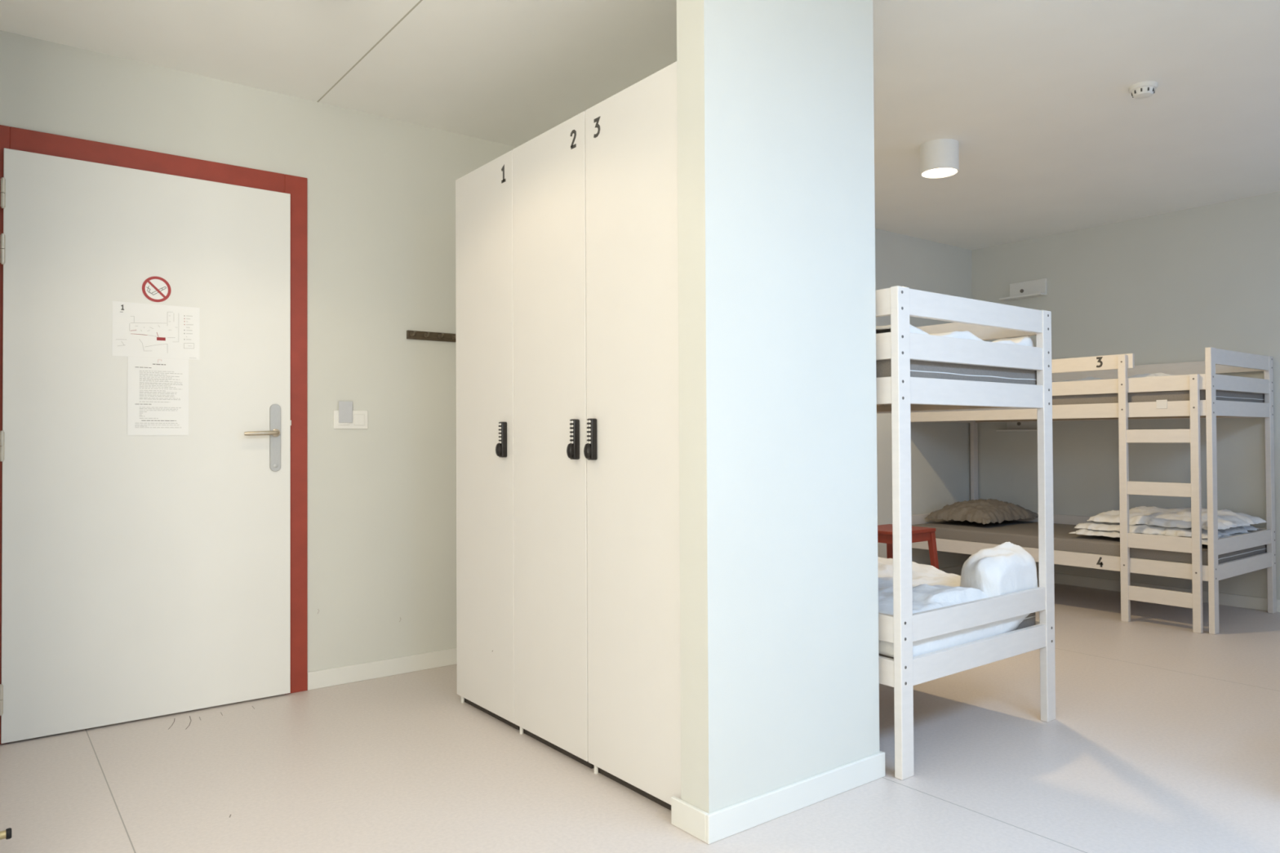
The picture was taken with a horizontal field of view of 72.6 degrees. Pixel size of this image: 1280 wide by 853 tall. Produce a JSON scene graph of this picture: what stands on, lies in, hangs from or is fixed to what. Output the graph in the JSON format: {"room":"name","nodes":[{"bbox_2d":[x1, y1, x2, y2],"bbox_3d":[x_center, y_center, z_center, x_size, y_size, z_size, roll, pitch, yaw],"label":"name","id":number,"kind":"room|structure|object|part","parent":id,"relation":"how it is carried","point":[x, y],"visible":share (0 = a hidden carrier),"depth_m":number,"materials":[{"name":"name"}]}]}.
{"room":"dormitory","nodes":[
{"label":"dormitory","id":0,"kind":"room"},
{"bbox_2d":[0,30,972,671],"bbox_3d":[0.101,-0.136,5.105,6.618,2.587,0.140,0,-1,-38],"label":"wall","id":1,"kind":"structure","parent":0,"point":[381,190],"depth_m":3.98,"materials":[{"name":"paint"}]},
{"bbox_2d":[0,124,307,744],"bbox_3d":[-1.917,0.027,3.476,1.140,2.238,0.210,0,-1,-38],"label":"door","id":2,"kind":"structure","parent":1,"relation":"in","point":[142,576],"depth_m":3.40,"materials":[{"name":"laminate"}]},
{"bbox_2d":[111,301,199,359],"bbox_3d":[-1.904,-0.376,3.437,0.304,0.211,0.002,0,-1,-38],"label":"sheet","id":3,"kind":"object","parent":2,"relation":"attached to","point":[140,330],"visible":1,"depth_m":3.43,"materials":[{"name":"paper"}]},
{"bbox_2d":[142,276,171,302],"bbox_3d":[-1.906,-0.541,3.438,0.102,0.102,0.002,0,-1,-38],"label":"no smoking sign","id":4,"kind":"object","parent":2,"relation":"attached to","point":[156,289],"visible":1,"depth_m":3.44,"materials":[{"name":"plastic"}]},
{"bbox_2d":[127,356,188,435],"bbox_3d":[-1.897,-0.117,3.437,0.213,0.305,0.001,0,-1,-38],"label":"notice","id":5,"kind":"object","parent":2,"relation":"attached to","point":[157,388],"visible":1,"depth_m":3.43,"materials":[{"name":"paper"}]},
{"bbox_3d":[-1.575,0.027,3.639,0.151,0.033,0.052,0,-1,-38],"label":"lever handle","id":6,"kind":"part","parent":2,"relation":"part of","materials":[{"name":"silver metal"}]},
{"bbox_3d":[-1.547,0.047,3.699,0.044,0.286,0.009,0,-1,-38],"label":"handle plate","id":7,"kind":"part","parent":2,"relation":"part of","materials":[{"name":"metal"}]},
{"bbox_2d":[333,409,368,429],"bbox_3d":[-1.302,-0.031,3.929,0.155,0.084,0.013,0,-1,-38],"label":"light switch","id":8,"kind":"object","parent":1,"relation":"attached to","point":[360,418],"visible":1,"depth_m":3.94,"materials":[{"name":"white plastic"}]},
{"bbox_2d":[338,400,352,422],"bbox_3d":[-1.319,-0.065,3.906,0.062,0.096,0.003,0,-1,-38],"label":"tag","id":9,"kind":"object","parent":8,"relation":"attached to","point":[345,408],"visible":1,"depth_m":3.90,"materials":[{"name":"white paper"}]},
{"bbox_2d":[307,648,457,690],"bbox_3d":[-1.031,1.112,4.118,1.054,0.077,0.013,0,-1,-38],"label":"baseboard","id":10,"kind":"structure","parent":1,"relation":"attached to","point":[322,678],"depth_m":3.99,"materials":[{"name":"paint"}]},
{"bbox_2d":[406,330,456,342],"bbox_3d":[-0.909,-0.431,4.211,0.436,0.040,0.056,0,-1,-38],"label":"rail","id":11,"kind":"object","parent":1,"relation":"attached to","point":[411,335],"visible":0.63,"depth_m":4.16,"materials":[{"name":"brown metal"}]},
{"bbox_2d":[938,564,963,575],"bbox_3d":[1.075,1.122,5.735,4.057,0.077,0.013,0,-1,-38],"label":"baseboard","id":12,"kind":"structure","parent":1,"relation":"attached to","point":[957,570],"depth_m":6.78,"materials":[{"name":"paint"}]},
{"bbox_2d":[0,575,1279,852],"bbox_3d":[0.876,1.172,2.774,8.218,0.100,4.705,0,-1,-38],"label":"floor","id":13,"kind":"structure","parent":0,"point":[1163,736],"depth_m":2.84,"materials":[{"name":"plastic"}]},
{"bbox_2d":[455,149,519,729],"bbox_3d":[-0.398,0.053,3.617,0.640,2.174,0.482,0,-1,-38],"label":"locker","id":14,"kind":"object","parent":13,"relation":"on","point":[484,234],"visible":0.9,"depth_m":3.43,"materials":[{"name":"laminate"}]},
{"bbox_3d":[-0.534,0.087,3.281,0.016,0.051,0.029,0,-1,-38],"label":"knob","id":15,"kind":"part","parent":14,"relation":"part of","materials":[{"name":"black plastic"}]},
{"bbox_2d":[512,111,594,768],"bbox_3d":[-0.102,0.046,3.232,0.640,2.174,0.482,0,-1,-38],"label":"locker","id":16,"kind":"object","parent":13,"relation":"on","point":[549,181],"visible":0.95,"depth_m":3.04,"materials":[{"name":"laminate"}]},
{"bbox_3d":[-0.233,0.081,2.889,0.016,0.051,0.029,0,-1,-38],"label":"knob","id":17,"kind":"part","parent":16,"relation":"part of","materials":[{"name":"black plastic"}]},
{"bbox_2d":[583,61,680,810],"bbox_3d":[0.193,0.040,2.848,0.640,2.174,0.482,0,-1,-38],"label":"locker","id":18,"kind":"object","parent":13,"relation":"on","point":[631,451],"visible":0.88,"depth_m":2.66,"materials":[{"name":"laminate"}]},
{"bbox_3d":[-0.171,0.079,2.808,0.016,0.051,0.029,0,-1,-38],"label":"knob","id":19,"kind":"part","parent":18,"relation":"part of","materials":[{"name":"black plastic"}]},
{"bbox_2d":[877,524,938,568],"bbox_3d":[1.640,0.906,5.632,0.474,0.500,0.404,0,-1,-38],"label":"stool","id":20,"kind":"object","parent":13,"relation":"on","point":[919,534],"visible":0.35,"depth_m":5.59,"materials":[{"name":"red wood"}]},
{"bbox_3d":[1.693,0.921,5.886,0.080,0.478,0.066,0,-1,-38],"label":"leg","id":21,"kind":"part","parent":20,"relation":"part of","materials":[{"name":"red wood"}]},
{"bbox_3d":[1.639,0.667,5.636,0.400,0.022,0.360,0,-1,-38],"label":"seat","id":22,"kind":"part","parent":20,"relation":"part of","materials":[{"name":"red wood"}]},
{"bbox_3d":[1.899,0.916,5.618,0.080,0.478,0.066,0,-1,-38],"label":"leg","id":23,"kind":"part","parent":20,"relation":"part of","materials":[{"name":"red wood"}]},
{"bbox_2d":[875,285,1055,780],"bbox_3d":[0.608,0.352,3.878,0.997,1.573,2.022,0,-1,-38],"label":"bunk bed","id":24,"kind":"object","parent":13,"relation":"on","point":[900,394],"visible":0.39,"depth_m":2.99,"materials":[{"name":"white paint"}]},
{"bbox_3d":[0.220,-0.391,3.594,0.022,0.086,1.962,0,-1,-38],"label":"rail","id":25,"kind":"part","parent":24,"relation":"part of","materials":[{"name":"white paint"}]},
{"bbox_3d":[0.222,-0.104,3.590,0.022,0.087,1.962,0,-1,-38],"label":"rail","id":26,"kind":"part","parent":24,"relation":"part of","materials":[{"name":"white paint"}]},
{"bbox_3d":[0.221,-0.248,3.592,0.022,0.086,1.962,0,-1,-38],"label":"rail","id":27,"kind":"part","parent":24,"relation":"part of","materials":[{"name":"white paint"}]},
{"bbox_3d":[0.227,0.808,3.578,0.022,0.085,1.962,0,-1,-38],"label":"rail","id":28,"kind":"part","parent":24,"relation":"part of","materials":[{"name":"white paint"}]},
{"bbox_3d":[0.226,0.667,3.579,0.022,0.085,1.962,0,-1,-38],"label":"rail","id":29,"kind":"part","parent":24,"relation":"part of","materials":[{"name":"white paint"}]},
{"bbox_3d":[0.843,0.337,2.805,0.063,1.573,0.030,0,-1,-38],"label":"post","id":30,"kind":"part","parent":24,"relation":"part of","materials":[{"name":"white paint"}]},
{"bbox_2d":[875,359,1036,385],"bbox_3d":[0.597,-0.172,3.873,0.906,0.128,1.945,0,-1,-38],"label":"mattress","id":31,"kind":"object","parent":24,"relation":"on","point":[922,369],"visible":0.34,"depth_m":3.06,"materials":[{"name":"grey fabric"}]},
{"bbox_2d":[875,324,1034,346],"bbox_3d":[0.663,-0.298,3.789,0.890,0.114,1.708,0,-1,-38],"label":"duvet","id":32,"kind":"object","parent":31,"relation":"on","point":[1027,340],"visible":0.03,"depth_m":3.10,"materials":[{"name":"white fabric"}]},
{"bbox_3d":[0.967,-0.100,4.162,0.022,0.087,1.962,0,-1,-38],"label":"rail","id":33,"kind":"part","parent":24,"relation":"part of","materials":[{"name":"white paint"}]},
{"bbox_2d":[878,612,1035,658],"bbox_3d":[0.604,0.747,3.874,0.886,0.118,1.927,0,-1,-38],"label":"mattress","id":34,"kind":"object","parent":24,"relation":"on","point":[1030,620],"visible":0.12,"depth_m":3.34,"materials":[{"name":"grey fabric"}]},
{"bbox_2d":[877,542,1038,657],"bbox_3d":[0.688,0.627,3.752,0.905,0.330,1.670,0,-1,-38],"label":"duvet","id":35,"kind":"object","parent":34,"relation":"on","point":[1006,567],"visible":0.27,"depth_m":3.22,"materials":[{"name":"white fabric"}]},
{"bbox_3d":[1.081,-0.390,4.016,0.022,0.086,1.583,0,-1,-38],"label":"guard rail","id":36,"kind":"part","parent":24,"relation":"part of","materials":[{"name":"white paint"}]},
{"bbox_3d":[1.563,0.340,3.357,0.063,1.573,0.030,0,-1,-38],"label":"post","id":37,"kind":"part","parent":24,"relation":"part of","materials":[{"name":"white paint"}]},
{"bbox_2d":[910,346,1276,634],"bbox_3d":[2.894,0.366,5.858,0.997,1.573,2.022,0,-1,-38],"label":"bunk bed","id":38,"kind":"object","parent":13,"relation":"on","point":[1193,376],"visible":0.62,"depth_m":5.10,"materials":[{"name":"white paint"}]},
{"bbox_3d":[2.658,0.382,6.932,0.063,1.573,0.030,0,-1,-38],"label":"post","id":39,"kind":"part","parent":38,"relation":"part of","materials":[{"name":"white paint"}]},
{"bbox_3d":[2.529,-0.089,5.586,0.022,0.087,1.962,0,-1,-38],"label":"rail","id":40,"kind":"part","parent":38,"relation":"part of","materials":[{"name":"white paint"}]},
{"bbox_3d":[2.534,0.823,5.574,0.022,0.085,1.962,0,-1,-38],"label":"rail","id":41,"kind":"part","parent":38,"relation":"part of","materials":[{"name":"white paint"}]},
{"bbox_2d":[911,520,1266,565],"bbox_3d":[2.908,0.762,5.857,0.909,0.116,1.945,0,-1,-38],"label":"mattress","id":42,"kind":"object","parent":38,"relation":"on","point":[1021,533],"visible":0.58,"depth_m":5.62,"materials":[{"name":"grey fabric"}]},
{"bbox_2d":[925,498,1038,524],"bbox_3d":[2.543,0.612,6.468,0.727,0.152,0.525,0,-1,-38],"label":"pillow","id":43,"kind":"object","parent":42,"relation":"on","point":[979,511],"visible":1,"depth_m":6.31,"materials":[{"name":"beige fabric"}]},
{"bbox_2d":[1069,506,1266,545],"bbox_3d":[3.271,0.599,5.418,0.852,0.194,0.861,0,-1,-38],"label":"duvet","id":44,"kind":"object","parent":42,"relation":"on","point":[1142,519],"visible":0.7,"depth_m":5.22,"materials":[{"name":"white fabric"}]},
{"bbox_3d":[2.412,-0.374,5.740,0.022,0.086,1.583,0,-1,-38],"label":"guard rail","id":45,"kind":"part","parent":38,"relation":"part of","materials":[{"name":"white paint"}]},
{"bbox_3d":[3.275,-0.086,6.159,0.022,0.087,1.962,0,-1,-38],"label":"rail","id":46,"kind":"part","parent":38,"relation":"part of","materials":[{"name":"white paint"}]},
{"bbox_3d":[2.529,-0.234,5.588,0.022,0.086,1.962,0,-1,-38],"label":"rail","id":47,"kind":"part","parent":38,"relation":"part of","materials":[{"name":"white paint"}]},
{"bbox_3d":[3.279,0.685,6.148,0.022,0.085,1.962,0,-1,-38],"label":"rail","id":48,"kind":"part","parent":38,"relation":"part of","materials":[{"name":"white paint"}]},
{"bbox_3d":[3.273,-0.373,6.162,0.022,0.086,1.962,0,-1,-38],"label":"rail","id":49,"kind":"part","parent":38,"relation":"part of","materials":[{"name":"white paint"}]},
{"bbox_2d":[1052,389,1264,408],"bbox_3d":[2.892,-0.156,5.860,0.938,0.132,1.945,0,-1,-38],"label":"mattress","id":50,"kind":"object","parent":38,"relation":"on","point":[1161,398],"visible":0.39,"depth_m":5.12,"materials":[{"name":"grey fabric"}]},
{"bbox_2d":[1052,373,1177,382],"bbox_3d":[2.942,-0.271,5.817,0.895,0.095,1.780,0,-1,-38],"label":"duvet","id":51,"kind":"object","parent":50,"relation":"on","point":[1091,378],"visible":0.04,"depth_m":5.21,"materials":[{"name":"white fabric"}]},
{"bbox_3d":[3.151,0.351,4.801,0.063,1.573,0.030,0,-1,-38],"label":"post","id":52,"kind":"part","parent":38,"relation":"part of","materials":[{"name":"white paint"}]},
{"bbox_3d":[3.870,0.354,5.354,0.063,1.573,0.030,0,-1,-38],"label":"post","id":53,"kind":"part","parent":38,"relation":"part of","materials":[{"name":"white paint"}]},
{"bbox_2d":[0,0,1279,249],"bbox_3d":[0.862,-1.524,2.810,8.218,0.120,4.705,0,-1,-38],"label":"ceiling","id":54,"kind":"structure","parent":0,"point":[1038,105],"depth_m":3.58,"materials":[{"name":"paint"}]},
{"bbox_2d":[920,138,959,178],"bbox_3d":[1.537,-1.373,4.477,0.190,0.145,0.190,0,-1,-38],"label":"ceiling lamp","id":55,"kind":"object","parent":54,"relation":"attached to","point":[939,158],"visible":1,"depth_m":4.40,"materials":[{"name":"white metal"}]},
{"bbox_2d":[922,168,956,175],"bbox_3d":[1.537,-1.316,4.476,0.170,0.014,0.170,0,-1,-38],"label":"diffuser","id":56,"kind":"object","parent":55,"relation":"attached to","point":[926,171],"depth_m":4.48,"materials":[{"name":"white plastic"}]},
{"bbox_2d":[1128,80,1157,98],"bbox_3d":[2.156,-1.436,3.736,0.108,0.045,0.108,0,-1,-38],"label":"smoke detector","id":57,"kind":"object","parent":54,"relation":"attached to","point":[1143,90],"visible":1,"depth_m":3.71,"materials":[{"name":"white plastic"}]},
{"bbox_2d":[676,0,879,813],"bbox_3d":[-0.182,-0.157,3.445,0.736,2.587,2.148,0,-1,-38],"label":"wall","id":58,"kind":"structure","parent":0,"point":[780,663],"depth_m":2.53,"materials":[{"name":"paint"}]},
{"bbox_2d":[671,751,884,844],"bbox_3d":[-0.168,1.098,3.418,0.762,0.077,2.148,0,-1,-38],"label":"baseboard","id":59,"kind":"structure","parent":58,"relation":"attached to","point":[715,826],"depth_m":2.48,"materials":[{"name":"paint"}]},
{"bbox_2d":[971,191,1279,599],"bbox_3d":[4.117,-0.156,5.211,0.120,2.587,4.585,0,-1,-38],"label":"wall","id":60,"kind":"structure","parent":0,"point":[1169,287],"depth_m":5.94,"materials":[{"name":"paint"}]},
{"bbox_2d":[995,422,1037,431],"bbox_3d":[2.888,-0.027,6.626,0.105,0.129,0.330,0,-1,-38],"label":"shelf","id":61,"kind":"object","parent":60,"relation":"attached to","point":[1011,426],"visible":0.6,"depth_m":6.64,"materials":[{"name":"white plastic"}]},
{"bbox_2d":[995,429,1037,431],"bbox_3d":[2.880,0.030,6.619,0.085,0.014,0.330,0,-1,-38],"label":"tray","id":62,"kind":"object","parent":61,"relation":"on","point":[997,430],"depth_m":6.62,"materials":[{"name":"white plastic"}]},
{"bbox_3d":[2.932,-0.029,6.638,0.020,0.125,0.285,0,-1,-38],"label":"plate","id":63,"kind":"part","parent":61,"relation":"part of","materials":[{"name":"white plastic"}]},
{"bbox_2d":[999,278,1047,301],"bbox_3d":[2.904,-1.040,6.611,0.105,0.129,0.330,0,-1,-38],"label":"shelf","id":64,"kind":"object","parent":60,"relation":"attached to","point":[1033,288],"visible":1,"depth_m":6.60,"materials":[{"name":"white plastic"}]},
{"bbox_2d":[999,292,1046,301],"bbox_3d":[2.896,-0.982,6.604,0.085,0.014,0.330,0,-1,-38],"label":"tray","id":65,"kind":"object","parent":64,"relation":"on","point":[1026,295],"depth_m":6.60,"materials":[{"name":"white plastic"}]},
{"bbox_3d":[2.948,-1.042,6.623,0.020,0.125,0.285,0,-1,-38],"label":"plate","id":66,"kind":"part","parent":64,"relation":"part of","materials":[{"name":"white plastic"}]},
{"bbox_2d":[1036,570,1279,613],"bbox_3d":[4.038,1.100,5.196,0.013,0.077,4.452,0,-1,-38],"label":"baseboard","id":67,"kind":"structure","parent":60,"relation":"attached to","point":[1224,599],"depth_m":5.89,"materials":[{"name":"paint"}]},
{"bbox_3d":[-1.714,-0.184,0.821,1.720,2.587,4.725,0,-1,-38],"label":"wall","id":68,"kind":"structure","parent":0,"visible":0},
{"bbox_2d":[0,827,11,839],"bbox_3d":[-1.683,1.069,2.270,0.077,0.036,0.036,0,-1,-38],"label":"doorstop","id":69,"kind":"object","parent":68,"relation":"attached to","point":[6,833],"visible":1,"depth_m":2.28,"materials":[{"name":"gold metal"}]},
{"bbox_3d":[-1.688,1.069,2.267,0.067,0.036,0.036,0,-1,-38],"label":"rod","id":70,"kind":"part","parent":69,"relation":"part of","materials":[{"name":"gold metal"}]}
]}

